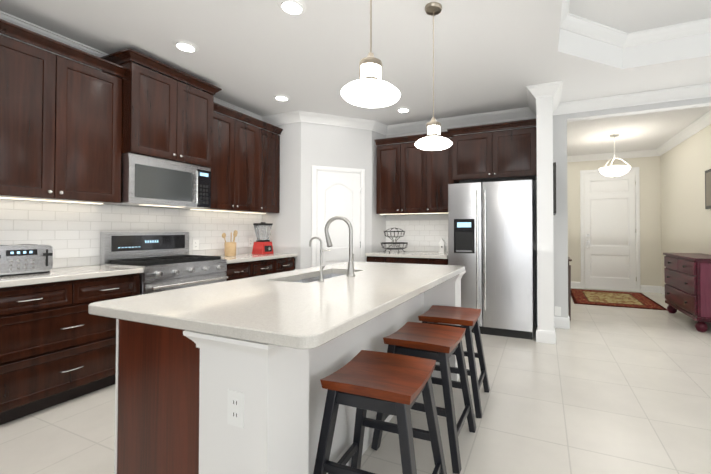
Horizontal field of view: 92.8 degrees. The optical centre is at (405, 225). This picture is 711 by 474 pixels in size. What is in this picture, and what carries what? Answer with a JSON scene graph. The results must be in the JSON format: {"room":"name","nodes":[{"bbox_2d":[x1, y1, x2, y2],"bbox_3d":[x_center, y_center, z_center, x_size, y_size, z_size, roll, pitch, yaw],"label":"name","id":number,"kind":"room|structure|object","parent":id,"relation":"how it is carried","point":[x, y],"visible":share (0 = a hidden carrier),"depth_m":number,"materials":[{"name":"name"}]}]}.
{"room":"kitchen","nodes":[
{"label":"kitchen","id":0,"kind":"room"},
{"bbox_2d":[0,33,271,268],"bbox_3d":[-3.583,-0.387,1.151,0.120,3.250,8.090,0,-1,22],"label":"wall","id":1,"kind":"structure","parent":0,"point":[267,218],"depth_m":4.14,"materials":[{"name":"grey paint"}]},
{"bbox_2d":[0,19,123,203],"bbox_3d":[-2.755,-0.783,2.561,0.320,1.160,0.855,0,-1,22],"label":"upper cabinet","id":2,"kind":"object","parent":1,"relation":"attached to","point":[72,131],"depth_m":2.51,"materials":[{"name":"brown wood"}]},
{"bbox_2d":[0,198,261,267],"bbox_3d":[-2.962,0.069,2.482,0.009,0.544,4.896,0,-1,22],"label":"tile backsplash","id":3,"kind":"structure","parent":1,"relation":"attached to","point":[69,232],"depth_m":2.98,"materials":[{"name":"white tile"}]},
{"bbox_2d":[193,240,198,249],"bbox_3d":[-2.396,0.213,3.839,0.004,0.114,0.070,0,-1,22],"label":"electrical outlet plate","id":4,"kind":"object","parent":3,"relation":"attached to","point":[195,244],"depth_m":3.83,"materials":[{"name":"white plastic"}]},
{"bbox_2d":[249,238,252,246],"bbox_3d":[-2.100,0.223,4.561,0.004,0.114,0.070,0,-1,22],"label":"electrical outlet plate","id":5,"kind":"object","parent":3,"relation":"attached to","point":[250,239],"depth_m":4.55,"materials":[{"name":"white plastic"}]},
{"bbox_2d":[108,51,215,170],"bbox_3d":[-2.390,-1.052,3.296,0.440,0.853,0.772,0,-1,22],"label":"upper cabinet","id":6,"kind":"object","parent":1,"relation":"attached to","point":[162,116],"depth_m":3.11,"materials":[{"name":"brown wood"}]},
{"bbox_2d":[110,153,210,208],"bbox_3d":[-2.380,-0.408,3.284,0.456,0.428,0.766,0,-1,22],"label":"over-the-range microwave","id":7,"kind":"object","parent":6,"relation":"attached to","point":[147,181],"visible":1,"depth_m":3.13,"materials":[{"name":"silver metal"}]},
{"bbox_2d":[190,111,259,213],"bbox_3d":[-2.158,-0.727,4.014,0.320,1.086,0.735,0,-1,22],"label":"upper cabinet","id":8,"kind":"object","parent":1,"relation":"attached to","point":[235,182],"depth_m":3.97,"materials":[{"name":"brown wood"}]},
{"bbox_2d":[260,127,279,213],"bbox_3d":[-1.948,-0.720,4.524,0.320,1.086,0.368,0,-1,22],"label":"upper cabinet","id":9,"kind":"object","parent":1,"relation":"attached to","point":[269,141],"depth_m":4.46,"materials":[{"name":"brown wood"}]},
{"bbox_2d":[0,288,710,473],"bbox_3d":[1.157,1.274,1.586,8.900,0.060,12.800,0,-1,22],"label":"floor","id":10,"kind":"structure","parent":0,"point":[596,389],"depth_m":2.23,"materials":[{"name":"tile"}]},
{"bbox_2d":[0,273,139,424],"bbox_3d":[-2.628,0.820,2.481,0.600,0.872,0.866,0,-1,22],"label":"base cabinet","id":11,"kind":"object","parent":10,"relation":"on","point":[57,343],"depth_m":2.29,"materials":[{"name":"brown wood"}]},
{"bbox_2d":[0,265,143,288],"bbox_3d":[-3.020,0.349,1.486,0.636,0.040,3.017,0,-1,22],"label":"countertop","id":12,"kind":"structure","parent":11,"relation":"on","point":[81,273],"depth_m":2.40,"materials":[{"name":"white stone"}]},
{"bbox_2d":[0,244,52,276],"bbox_3d":[-2.739,0.235,2.345,0.288,0.206,0.315,0,-1,22],"label":"toaster","id":13,"kind":"object","parent":12,"relation":"on","point":[20,259],"visible":1,"depth_m":2.32,"materials":[{"name":"silver metal"}]},
{"bbox_2d":[100,232,227,294],"bbox_3d":[-2.263,0.663,3.222,0.708,1.205,0.770,0,-1,22],"label":"range","id":14,"kind":"object","parent":10,"relation":"on","point":[166,261],"visible":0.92,"depth_m":3.13,"materials":[{"name":"silver metal"}]},
{"bbox_2d":[225,261,275,280],"bbox_3d":[-2.028,0.839,3.940,0.600,0.872,0.733,0,-1,22],"label":"base cabinet","id":15,"kind":"object","parent":10,"relation":"on","point":[246,269],"depth_m":3.81,"materials":[{"name":"brown wood"}]},
{"bbox_2d":[221,253,297,264],"bbox_3d":[-1.941,0.383,4.109,0.636,0.040,1.103,0,-1,22],"label":"countertop","id":16,"kind":"structure","parent":15,"relation":"on","point":[231,260],"depth_m":3.97,"materials":[{"name":"white stone"}]},
{"bbox_2d":[222,230,237,255],"bbox_3d":[-2.104,0.205,4.055,0.149,0.312,0.165,0,-1,22],"label":"utensil crock","id":17,"kind":"object","parent":16,"relation":"on","point":[230,248],"visible":1,"depth_m":4.00,"materials":[{"name":"beige wood"}]},
{"bbox_2d":[252,222,273,254],"bbox_3d":[-1.846,0.158,4.403,0.205,0.415,0.228,0,-1,22],"label":"blender","id":18,"kind":"object","parent":16,"relation":"on","point":[262,244],"visible":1,"depth_m":4.33,"materials":[{"name":"red plastic"}]},
{"bbox_2d":[88,268,465,473],"bbox_3d":[-0.376,0.815,2.147,1.089,0.872,2.122,0,-1,22],"label":"kitchen island","id":19,"kind":"object","parent":10,"relation":"on","point":[224,377],"depth_m":1.26,"materials":[{"name":"white wood"}]},
{"bbox_2d":[88,261,464,347],"bbox_3d":[-0.410,0.358,2.167,1.170,0.040,2.120,0,-1,22],"label":"island countertop","id":20,"kind":"structure","parent":19,"relation":"on","point":[284,308],"depth_m":1.44,"materials":[{"name":"white stone"}]},
{"bbox_2d":[308,237,327,279],"bbox_3d":[-0.529,0.200,2.070,0.091,0.271,0.092,0,-1,22],"label":"faucet","id":21,"kind":"object","parent":20,"relation":"on","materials":[{"name":"silver metal"}]},
{"bbox_2d":[300,272,343,279],"bbox_3d":[-0.585,0.461,2.345,0.330,0.186,0.720,0,-1,22],"label":"sink","id":22,"kind":"object","parent":20,"relation":"in","point":[329,273],"depth_m":2.54,"materials":[{"name":"silver metal"}]},
{"bbox_2d":[325,216,355,275],"bbox_3d":[-0.432,0.135,2.304,0.204,0.407,0.142,0,-1,22],"label":"faucet","id":23,"kind":"object","parent":20,"relation":"on","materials":[{"name":"silver metal"}]},
{"bbox_2d":[276,257,294,272],"bbox_3d":[-1.818,0.845,4.449,0.600,0.872,0.369,0,-1,22],"label":"base cabinet","id":24,"kind":"object","parent":10,"relation":"on","point":[283,264],"depth_m":4.33,"materials":[{"name":"brown wood"}]},
{"bbox_2d":[313,350,446,473],"bbox_3d":[-0.100,0.933,1.453,0.519,0.627,0.443,0,-1,22],"label":"bar stool","id":25,"kind":"object","parent":10,"relation":"on","point":[362,381],"visible":1,"depth_m":1.37,"materials":[{"name":"brown wood"}]},
{"bbox_2d":[365,251,447,264],"bbox_3d":[0.108,0.826,4.604,1.140,0.914,0.662,0,-1,22],"label":"base cabinet","id":26,"kind":"object","parent":10,"relation":"on","point":[419,257],"visible":0.15,"depth_m":4.36,"materials":[{"name":"brown wood"}]},
{"bbox_2d":[365,251,447,258],"bbox_3d":[0.109,0.390,4.612,1.140,0.040,0.638,0,-1,22],"label":"countertop","id":27,"kind":"structure","parent":26,"relation":"on","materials":[{"name":"stone"}]},
{"bbox_2d":[381,228,407,252],"bbox_3d":[-0.152,0.198,4.755,0.394,0.344,0.394,0,-1,22],"label":"fruit basket","id":28,"kind":"object","parent":27,"relation":"on","point":[395,243],"visible":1,"depth_m":4.72,"materials":[{"name":"black metal"}]},
{"bbox_2d":[438,238,445,252],"bbox_3d":[0.504,0.267,4.536,0.089,0.199,0.085,0,-1,22],"label":"birdhouse","id":29,"kind":"object","parent":27,"relation":"on","point":[442,242],"visible":1,"depth_m":4.51,"materials":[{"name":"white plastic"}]},
{"bbox_2d":[371,322,475,473],"bbox_3d":[0.124,0.939,1.972,0.511,0.627,0.434,0,-1,22],"label":"bar stool","id":30,"kind":"object","parent":10,"relation":"on","point":[441,344],"visible":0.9,"depth_m":1.87,"materials":[{"name":"brown wood"}]},
{"bbox_2d":[415,305,489,417],"bbox_3d":[0.337,0.946,2.463,0.511,0.627,0.434,0,-1,22],"label":"bar stool","id":31,"kind":"object","parent":10,"relation":"on","point":[467,318],"visible":0.75,"depth_m":2.35,"materials":[{"name":"brown wood"}]},
{"bbox_2d":[448,180,533,339],"bbox_3d":[1.081,0.383,4.176,0.970,1.790,0.706,0,-1,22],"label":"refrigerator","id":32,"kind":"object","parent":10,"relation":"on","point":[491,237],"visible":0.85,"depth_m":3.88,"materials":[{"name":"silver metal"}]},
{"bbox_2d":[568,257,571,320],"bbox_3d":[2.184,0.871,4.813,0.350,0.830,0.500,0,-1,22],"label":"console table","id":33,"kind":"object","parent":10,"relation":"on","point":[569,285],"visible":0.29,"depth_m":4.54,"materials":[{"name":"brown wood"}]},
{"bbox_2d":[571,289,667,310],"bbox_3d":[3.706,1.297,6.053,1.280,0.010,1.520,0,-1,22],"label":"rug","id":34,"kind":"object","parent":10,"relation":"on","point":[614,298],"visible":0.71,"depth_m":5.88,"materials":[{"name":"fabric"}]},
{"bbox_2d":[663,253,710,331],"bbox_3d":[3.888,0.838,4.464,0.475,0.888,1.150,0,-1,22],"label":"dresser","id":35,"kind":"object","parent":10,"relation":"on","point":[688,284],"visible":1,"depth_m":4.21,"materials":[{"name":"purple wood"}]},
{"bbox_2d":[0,0,710,155],"bbox_3d":[1.132,-1.707,1.565,8.500,0.300,12.470,0,-1,22],"label":"ceiling","id":36,"kind":"structure","parent":0,"point":[253,56],"depth_m":3.02,"materials":[{"name":"white paint"}]},
{"bbox_2d":[171,39,198,51],"bbox_3d":[-1.871,-1.529,2.857,0.200,0.020,0.200,0,-1,22],"label":"recessed light","id":37,"kind":"object","parent":36,"relation":"in","point":[185,45],"visible":0.98,"depth_m":2.83,"materials":[{"name":"white glass"}]},
{"bbox_2d":[273,94,290,100],"bbox_3d":[-1.460,-1.515,3.964,0.200,0.020,0.200,0,-1,22],"label":"recessed light","id":38,"kind":"object","parent":36,"relation":"in","point":[282,97],"visible":1,"depth_m":3.93,"materials":[{"name":"white glass"}]},
{"bbox_2d":[277,0,306,14],"bbox_3d":[-0.794,-1.536,2.349,0.200,0.020,0.200,0,-1,22],"label":"recessed light","id":39,"kind":"object","parent":36,"relation":"in","point":[296,7],"visible":1,"depth_m":2.34,"materials":[{"name":"white glass"}]},
{"bbox_2d":[341,0,399,107],"bbox_3d":[-0.153,-1.057,1.507,0.266,1.000,0.266,0,-1,22],"label":"pendant light","id":40,"kind":"object","parent":36,"relation":"hanging from","point":[369,88],"visible":1,"depth_m":1.46,"materials":[{"name":"white glass"}]},
{"bbox_2d":[396,106,410,111],"bbox_3d":[-0.022,-1.510,4.357,0.200,0.020,0.200,0,-1,22],"label":"recessed light","id":41,"kind":"object","parent":36,"relation":"in","point":[403,109],"visible":1,"depth_m":4.32,"materials":[{"name":"white"}]},
{"bbox_2d":[415,2,452,150],"bbox_3d":[0.200,-1.046,2.367,0.266,1.000,0.266,0,-1,22],"label":"pendant light","id":42,"kind":"object","parent":36,"relation":"hanging from","point":[433,140],"visible":1,"depth_m":2.32,"materials":[{"name":"white glass"}]},
{"bbox_2d":[599,134,630,177],"bbox_3d":[3.460,-1.147,5.537,0.456,0.714,0.456,0,-1,22],"label":"pendant light","id":43,"kind":"object","parent":36,"relation":"hanging from","point":[614,171],"visible":1,"depth_m":5.43,"materials":[{"name":"white glass"}]},
{"bbox_2d":[364,129,387,261],"bbox_3d":[-0.450,-0.336,5.025,0.191,3.250,0.300,0,-1,22],"label":"wall","id":44,"kind":"structure","parent":0,"point":[375,224],"depth_m":4.89,"materials":[{"name":"grey paint"}]},
{"bbox_2d":[312,165,364,266],"bbox_3d":[-0.923,0.232,4.678,0.534,2.105,0.534,0,-1,22],"label":"door","id":45,"kind":"structure","parent":44,"relation":"attached to","point":[338,191],"depth_m":4.68,"materials":[{"name":"white wood"}]},
{"bbox_2d":[536,96,555,330],"bbox_3d":[1.655,-0.350,3.971,0.165,3.250,0.650,0,-1,22],"label":"wall","id":46,"kind":"structure","parent":0,"point":[545,119],"depth_m":3.67,"materials":[{"name":"grey paint"}]},
{"bbox_2d":[0,0,710,161],"bbox_3d":[1.146,-1.650,1.494,8.380,0.415,12.350,0,-1,22],"label":"crown molding","id":47,"kind":"structure","parent":46,"relation":"attached to","point":[573,23],"depth_m":3.95,"materials":[{"name":"white"}]},
{"bbox_2d":[553,162,555,214],"bbox_3d":[1.737,-0.416,3.911,0.030,0.560,0.500,0,-1,22],"label":"frame","id":48,"kind":"object","parent":46,"relation":"attached to","point":[554,188],"visible":0.79,"depth_m":3.68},
{"bbox_2d":[552,317,558,343],"bbox_3d":[1.751,1.207,3.913,0.041,0.135,0.686,0,-1,22],"label":"baseboard","id":49,"kind":"structure","parent":46,"relation":"attached to","point":[555,318],"depth_m":3.63,"materials":[{"name":"white wood"}]},
{"bbox_2d":[388,97,710,324],"bbox_3d":[2.866,-0.351,3.911,7.030,3.250,0.120,0,-1,22],"label":"wall","id":50,"kind":"structure","parent":0,"point":[675,215],"depth_m":5.43,"materials":[{"name":"grey paint"}]},
{"bbox_2d":[376,139,426,214],"bbox_3d":[-0.004,-0.668,4.850,0.759,0.990,0.327,0,-1,22],"label":"upper cabinet","id":51,"kind":"object","parent":50,"relation":"attached to","point":[411,178],"depth_m":4.70,"materials":[{"name":"brown wood"}]},
{"bbox_2d":[386,220,447,251],"bbox_3d":[0.242,0.144,4.912,1.160,0.456,0.009,0,-1,22],"label":"tile backsplash","id":52,"kind":"structure","parent":50,"relation":"attached to","point":[424,235],"depth_m":4.92,"materials":[{"name":"white tile"}]},
{"bbox_2d":[427,135,458,213],"bbox_3d":[0.522,-0.671,4.633,0.380,0.990,0.327,0,-1,22],"label":"upper cabinet","id":53,"kind":"object","parent":50,"relation":"attached to","point":[439,161],"depth_m":4.49,"materials":[{"name":"brown wood"}]},
{"bbox_2d":[451,119,536,183],"bbox_3d":[1.154,-0.917,4.328,1.018,0.654,0.417,0,-1,22],"label":"upper cabinet","id":54,"kind":"object","parent":50,"relation":"attached to","point":[504,155],"depth_m":4.13,"materials":[{"name":"brown wood"}]},
{"bbox_2d":[555,306,560,315],"bbox_3d":[1.922,1.071,4.213,0.070,0.115,0.003,0,-1,22],"label":"outlet","id":55,"kind":"object","parent":50,"relation":"attached to","point":[557,311],"visible":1,"depth_m":4.21,"materials":[{"name":"white plastic"}]},
{"bbox_2d":[557,316,569,326],"bbox_3d":[1.910,1.213,4.357,0.396,0.135,0.016,0,-1,22],"label":"baseboard","id":56,"kind":"structure","parent":50,"relation":"attached to","point":[562,321],"depth_m":4.18,"materials":[{"name":"white wood"}]},
{"bbox_2d":[571,281,580,287],"bbox_3d":[3.323,1.250,7.229,0.824,0.135,0.016,0,-1,22],"label":"baseboard","id":57,"kind":"structure","parent":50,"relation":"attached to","point":[573,284],"depth_m":7.10,"materials":[{"name":"white wood"}]},
{"bbox_2d":[580,167,640,291],"bbox_3d":[4.186,0.068,6.861,1.055,2.490,0.066,0,-1,22],"label":"door","id":58,"kind":"structure","parent":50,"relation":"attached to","point":[609,232],"depth_m":6.88,"materials":[{"name":"white wood"}]},
{"bbox_2d":[641,285,659,292],"bbox_3d":[4.827,1.242,6.611,0.301,0.135,0.016,0,-1,22],"label":"baseboard","id":59,"kind":"structure","parent":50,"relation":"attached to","point":[644,288],"depth_m":6.60,"materials":[{"name":"white wood"}]},
{"bbox_2d":[660,286,664,294],"bbox_3d":[4.393,1.222,5.063,0.016,0.135,3.210,0,-1,22],"label":"baseboard","id":60,"kind":"structure","parent":50,"relation":"attached to","point":[662,289],"depth_m":6.45,"materials":[{"name":"white wood"}]},
{"bbox_2d":[705,169,710,208],"bbox_3d":[4.068,-0.510,4.322,0.032,0.540,0.830,0,-1,22],"label":"framed picture","id":61,"kind":"object","parent":50,"relation":"attached to","point":[707,189],"visible":1,"depth_m":4.61,"materials":[{"name":"grey"}]}
]}

